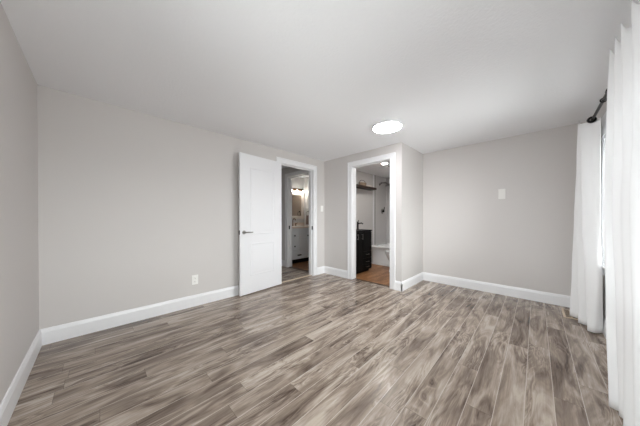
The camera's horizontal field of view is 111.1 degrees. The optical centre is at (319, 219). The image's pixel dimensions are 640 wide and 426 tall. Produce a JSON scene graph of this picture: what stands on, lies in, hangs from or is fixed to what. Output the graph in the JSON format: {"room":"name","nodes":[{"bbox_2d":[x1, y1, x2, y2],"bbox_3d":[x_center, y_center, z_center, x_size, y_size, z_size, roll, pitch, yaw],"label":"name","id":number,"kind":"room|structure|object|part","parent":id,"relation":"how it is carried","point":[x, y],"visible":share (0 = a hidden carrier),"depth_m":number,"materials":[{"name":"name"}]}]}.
{"room":"empty bedroom","nodes":[
{"label":"empty bedroom","id":0,"kind":"room"},
{"bbox_2d":[0,2,38,403],"bbox_3d":[-1.172,-0.031,0.574,3.654,2.256,0.115,0,0,45],"label":"wall","id":1,"kind":"structure","parent":0,"point":[19,252],"depth_m":1.39,"materials":[{"name":"grey paint"}]},
{"bbox_2d":[0,330,41,425],"bbox_3d":[-1.166,1.027,0.668,3.539,0.140,0.016,0,0,45],"label":"baseboard","id":2,"kind":"structure","parent":1,"relation":"attached to","point":[8,404],"depth_m":1.35,"materials":[{"name":"white wood"}]},
{"bbox_2d":[37,84,323,328],"bbox_3d":[-0.899,-0.048,3.537,0.115,2.256,4.720,0,0,45],"label":"wall","id":3,"kind":"structure","parent":0,"point":[133,205],"depth_m":2.32,"materials":[{"name":"grey paint"}]},
{"bbox_2d":[39,266,323,344],"bbox_3d":[-1.167,1.012,3.178,0.016,0.140,3.593,0,0,45],"label":"baseboard","id":4,"kind":"structure","parent":3,"relation":"attached to","point":[57,333],"depth_m":2.32,"materials":[{"name":"white wood"}]},
{"bbox_2d":[192,275,197,284],"bbox_3d":[-1.574,0.754,2.767,0.009,0.118,0.072,0,0,45],"label":"wall outlet","id":5,"kind":"object","parent":3,"relation":"attached to","point":[194,277],"visible":1,"depth_m":2.76,"materials":[{"name":"white plastic"}]},
{"bbox_2d":[239,152,281,295],"bbox_3d":[-0.868,0.060,3.357,0.104,2.018,0.780,0,0,39],"label":"door","id":6,"kind":"structure","parent":3,"relation":"in","point":[260,200],"depth_m":3.31,"materials":[{"name":"white paint"}]},
{"bbox_2d":[276,157,316,282],"bbox_3d":[-0.439,0.016,4.004,0.153,2.122,0.940,0,0,45],"label":"trim","id":7,"kind":"structure","parent":3,"relation":"attached to","point":[312,169],"depth_m":4.24,"materials":[{"name":"white wood"}]},
{"bbox_2d":[281,167,300,259],"bbox_3d":[-0.648,-0.057,4.971,1.540,2.256,0.116,0,0,45],"label":"wall","id":8,"kind":"structure","parent":0,"point":[284,171],"depth_m":5.08,"materials":[{"name":"grey paint"}]},
{"bbox_2d":[285,170,308,271],"bbox_3d":[-0.434,0.014,4.748,0.900,2.117,0.138,0,0,45],"label":"trim","id":9,"kind":"structure","parent":8,"relation":"attached to","point":[288,177],"depth_m":4.98,"materials":[{"name":"white wood"}]},
{"bbox_2d":[292,177,303,222],"bbox_3d":[-0.845,-0.062,5.940,0.100,2.256,1.220,0,0,45],"label":"wall","id":10,"kind":"structure","parent":0,"point":[298,182],"depth_m":6.11,"materials":[{"name":"grey paint"}]},
{"bbox_2d":[292,192,303,218],"bbox_3d":[-0.806,-0.399,5.885,0.030,0.730,1.000,0,0,45],"label":"mirror","id":11,"kind":"object","parent":10,"relation":"attached to","point":[297,198],"visible":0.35,"depth_m":6.08,"materials":[{"name":"clear glass"}]},
{"bbox_3d":[-0.812,-0.394,5.892,0.012,0.590,0.840,0,0,45],"label":"glass","id":12,"kind":"part","parent":11,"relation":"part of","materials":[{"name":"beige mirror"}]},
{"bbox_2d":[292,188,304,192],"bbox_3d":[-0.703,-0.799,5.894,0.162,0.130,0.800,0,0,45],"label":"vanity light","id":13,"kind":"object","parent":10,"relation":"attached to","point":[295,189],"visible":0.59,"depth_m":6.04,"materials":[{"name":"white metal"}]},
{"bbox_2d":[293,222,303,225],"bbox_3d":[-0.788,0.121,5.908,0.018,0.090,0.952,0,0,45],"label":"backsplash","id":14,"kind":"structure","parent":10,"relation":"attached to","point":[298,224],"depth_m":6.12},
{"bbox_2d":[304,177,308,225],"bbox_3d":[0.128,-0.061,5.760,1.540,2.256,0.110,0,0,45],"label":"wall","id":15,"kind":"structure","parent":0,"point":[306,180],"depth_m":6.18,"materials":[{"name":"grey paint"}]},
{"bbox_3d":[-0.331,-0.179,6.105,0.140,0.157,0.042,0,0,45],"label":"towel ring","id":16,"kind":"object","parent":15,"relation":"attached to","visible":0},
{"bbox_2d":[306,215,308,224],"bbox_3d":[-0.340,0.002,6.097,0.144,0.255,0.050,0,0,45],"label":"hand towel","id":17,"kind":"object","parent":16,"relation":"hanging from","point":[307,216],"visible":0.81,"depth_m":6.08,"materials":[{"name":"grey fabric"}]},
{"bbox_2d":[7,261,622,425],"bbox_3d":[0.251,1.131,3.283,5.440,0.100,5.980,0,0,45],"label":"floor","id":18,"kind":"structure","parent":0,"point":[324,349],"depth_m":1.66,"materials":[{"name":"grey wood"}]},
{"bbox_2d":[292,222,308,263],"bbox_3d":[-0.593,0.572,5.711,0.576,0.990,0.962,0,0,45],"label":"bathroom vanity","id":19,"kind":"object","parent":18,"relation":"on","point":[300,233],"visible":0.52,"depth_m":5.50,"materials":[{"name":"white paint"}]},
{"bbox_3d":[-0.629,0.349,5.337,0.018,0.250,0.330,0,0,45],"label":"drawer","id":20,"kind":"part","parent":19,"relation":"part of","materials":[{"name":"white paint"}]},
{"bbox_3d":[-0.629,0.609,5.338,0.018,0.250,0.330,0,0,45],"label":"drawer","id":21,"kind":"part","parent":19,"relation":"part of","materials":[{"name":"white paint"}]},
{"bbox_3d":[-0.527,0.849,5.443,0.018,0.210,0.620,0,0,45],"label":"drawer","id":22,"kind":"part","parent":19,"relation":"part of","materials":[{"name":"white paint"}]},
{"bbox_3d":[-0.409,0.478,5.561,0.018,0.510,0.283,0,0,45],"label":"cabinet door","id":23,"kind":"part","parent":19,"relation":"part of","materials":[{"name":"white paint"}]},
{"bbox_2d":[356,229,371,273],"bbox_3d":[0.727,0.641,4.517,0.399,0.864,0.733,0,0,45],"label":"bathroom vanity","id":24,"kind":"object","parent":18,"relation":"on","point":[363,236],"visible":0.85,"depth_m":4.44,"materials":[{"name":"black paint"}]},
{"bbox_3d":[0.662,0.628,4.226,0.018,0.755,0.193,0,0,45],"label":"cabinet door","id":25,"kind":"part","parent":24,"relation":"part of","materials":[{"name":"black paint"}]},
{"bbox_3d":[0.802,0.627,4.369,0.018,0.755,0.193,0,0,45],"label":"cabinet door","id":26,"kind":"part","parent":24,"relation":"part of","materials":[{"name":"black paint"}]},
{"bbox_2d":[356,229,371,231],"bbox_3d":[0.717,0.222,4.525,0.370,0.024,0.733,0,0,45],"label":"countertop","id":27,"kind":"structure","parent":24,"relation":"on","point":[360,230],"depth_m":4.45,"materials":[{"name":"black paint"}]},
{"bbox_3d":[0.980,0.956,4.551,0.018,0.095,0.298,0,0,45],"label":"drawer","id":28,"kind":"part","parent":24,"relation":"part of","materials":[{"name":"black paint"}]},
{"bbox_3d":[0.980,0.843,4.550,0.018,0.116,0.298,0,0,45],"label":"drawer","id":29,"kind":"part","parent":24,"relation":"part of","materials":[{"name":"black paint"}]},
{"bbox_3d":[0.980,0.712,4.550,0.018,0.133,0.298,0,0,45],"label":"drawer","id":30,"kind":"part","parent":24,"relation":"part of","materials":[{"name":"black paint"}]},
{"bbox_3d":[0.980,0.443,4.548,0.018,0.390,0.298,0,0,45],"label":"drawer","id":31,"kind":"part","parent":24,"relation":"part of","materials":[{"name":"black paint"}]},
{"bbox_2d":[371,243,389,266],"bbox_3d":[1.951,0.842,5.133,1.275,0.455,0.745,0,0,45],"label":"bathtub","id":32,"kind":"object","parent":18,"relation":"on","point":[379,256],"visible":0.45,"depth_m":5.21,"materials":[{"name":"white ceramic"}]},
{"bbox_2d":[385,250,389,271],"bbox_3d":[1.650,0.696,4.428,0.697,0.755,0.420,0,0,45],"label":"toilet","id":33,"kind":"object","parent":18,"relation":"on","point":[387,252],"visible":0.16,"depth_m":4.51,"materials":[{"name":"white ceramic"}]},
{"bbox_2d":[561,308,577,319],"bbox_3d":[2.880,1.081,2.525,0.130,0.006,0.330,0,0,45],"label":"floor vent","id":34,"kind":"object","parent":18,"relation":"in","point":[566,313],"visible":0.53,"depth_m":2.51,"materials":[{"name":"beige metal"}]},
{"bbox_2d":[0,0,639,177],"bbox_3d":[0.257,-1.225,3.276,5.440,0.100,6.000,0,0,45],"label":"ceiling","id":35,"kind":"structure","parent":0,"point":[313,79],"depth_m":1.61,"materials":[{"name":"white paint"}]},
{"bbox_2d":[373,119,401,132],"bbox_3d":[0.834,-1.149,2.729,0.348,0.046,0.348,0,0,45],"label":"ceiling lamp","id":36,"kind":"object","parent":35,"relation":"attached to","point":[391,125],"visible":1,"depth_m":2.66,"materials":[{"name":"white"}]},
{"bbox_2d":[324,144,394,269],"bbox_3d":[0.661,-0.051,3.973,1.497,2.256,0.115,0,0,45],"label":"wall","id":37,"kind":"structure","parent":0,"point":[335,170],"depth_m":4.21,"materials":[{"name":"grey paint"}]},
{"bbox_2d":[324,266,402,290],"bbox_3d":[0.662,1.007,3.887,1.628,0.140,0.016,0,0,45],"label":"baseboard","id":38,"kind":"structure","parent":37,"relation":"attached to","point":[328,270],"depth_m":4.15,"materials":[{"name":"white wood"}]},
{"bbox_2d":[347,152,395,289],"bbox_3d":[0.881,0.017,3.756,0.915,2.122,0.153,0,0,45],"label":"trim","id":39,"kind":"structure","parent":37,"relation":"attached to","point":[391,157],"depth_m":3.95,"materials":[{"name":"white paint"}]},
{"bbox_2d":[356,170,382,263],"bbox_3d":[1.039,-0.017,5.189,0.100,2.172,2.147,0,0,45],"label":"wall","id":40,"kind":"structure","parent":0,"point":[364,198],"depth_m":5.14,"materials":[{"name":"grey paint"}]},
{"bbox_2d":[356,184,376,190],"bbox_3d":[0.853,-0.727,4.804,0.170,0.047,1.190,0,0,45],"label":"floating shelf","id":41,"kind":"object","parent":40,"relation":"attached to","point":[358,186],"visible":0.52,"depth_m":4.93,"materials":[{"name":"brown wood"}]},
{"bbox_2d":[373,175,374,244],"bbox_3d":[1.318,-0.245,5.391,0.012,1.713,0.065,0,0,45],"label":"trim","id":42,"kind":"structure","parent":40,"relation":"attached to","point":[373,175],"depth_m":5.40,"materials":[{"name":"white"}]},
{"bbox_2d":[375,175,389,244],"bbox_3d":[2.009,-0.244,5.196,1.270,1.713,0.574,0,0,45],"label":"shower wall","id":43,"kind":"structure","parent":40,"relation":"attached to","point":[382,194],"depth_m":5.68,"materials":[{"name":"grey tile"}]},
{"bbox_2d":[356,162,389,177],"bbox_3d":[1.534,-1.142,4.695,1.310,0.084,2.147,0,0,45],"label":"ceiling","id":44,"kind":"structure","parent":0,"point":[381,170],"depth_m":4.80,"materials":[{"name":"white paint"}]},
{"bbox_2d":[395,142,422,281],"bbox_3d":[1.989,-0.053,4.173,0.115,2.256,2.262,0,0,45],"label":"wall","id":45,"kind":"structure","parent":0,"point":[409,162],"depth_m":3.50,"materials":[{"name":"grey paint"}]},
{"bbox_2d":[401,272,422,290],"bbox_3d":[1.542,1.008,3.631,0.016,0.140,0.886,0,0,45],"label":"baseboard","id":46,"kind":"structure","parent":45,"relation":"attached to","point":[408,283],"depth_m":3.59,"materials":[{"name":"white wood"}]},
{"bbox_2d":[423,122,585,295],"bbox_3d":[2.615,-0.048,3.271,2.042,2.256,0.115,0,0,45],"label":"wall","id":47,"kind":"structure","parent":0,"point":[523,239],"depth_m":3.15,"materials":[{"name":"grey paint"}]},
{"bbox_2d":[423,272,569,307],"bbox_3d":[2.528,1.010,3.271,1.927,0.140,0.016,0,0,45],"label":"baseboard","id":48,"kind":"structure","parent":47,"relation":"attached to","point":[539,296],"depth_m":3.16,"materials":[{"name":"white wood"}]},
{"bbox_2d":[498,189,504,198],"bbox_3d":[2.625,-0.374,3.172,0.080,0.144,0.009,0,0,45],"label":"wall plate","id":49,"kind":"object","parent":47,"relation":"attached to","point":[501,192],"visible":1,"depth_m":3.17,"materials":[{"name":"white plastic"}]},
{"bbox_2d":[596,101,606,318],"bbox_3d":[1.695,-0.034,0.964,0.115,2.256,4.463,0,0,45],"label":"wall","id":50,"kind":"structure","parent":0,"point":[603,109],"depth_m":2.16,"materials":[{"name":"grey paint"}]},
{"bbox_2d":[590,89,606,120],"bbox_3d":[1.955,-0.952,1.388,0.117,0.046,2.920,0,0,45],"label":"curtain rod","id":51,"kind":"object","parent":50,"relation":"attached to","point":[604,99],"visible":0.35,"depth_m":1.81,"materials":[{"name":"black metal"}]},
{"bbox_2d":[570,116,602,332],"bbox_3d":[2.738,0.031,2.261,0.151,2.080,0.477,0,0,38],"label":"curtain","id":52,"kind":"object","parent":51,"relation":"hanging from","point":[586,298],"visible":1,"depth_m":2.14,"materials":[{"name":"white fabric"}]},
{"bbox_2d":[603,0,639,425],"bbox_3d":[1.485,0.039,0.966,0.168,2.080,1.043,0,0,45],"label":"curtain","id":53,"kind":"object","parent":51,"relation":"hanging from","point":[621,189],"visible":1,"depth_m":1.11,"materials":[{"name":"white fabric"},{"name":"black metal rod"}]},
{"bbox_2d":[601,111,606,274],"bbox_3d":[1.999,-0.233,1.300,0.145,1.530,2.580,0,0,45],"label":"window","id":54,"kind":"structure","parent":50,"relation":"attached to","point":[603,119],"depth_m":2.13,"materials":[{"name":"white"}]},
{"bbox_2d":[603,316,605,337],"bbox_3d":[1.649,1.024,1.016,0.016,0.140,4.463,0,0,45],"label":"baseboard","id":55,"kind":"structure","parent":50,"relation":"attached to","point":[604,319],"depth_m":2.06,"materials":[{"name":"white wood"}]}
]}

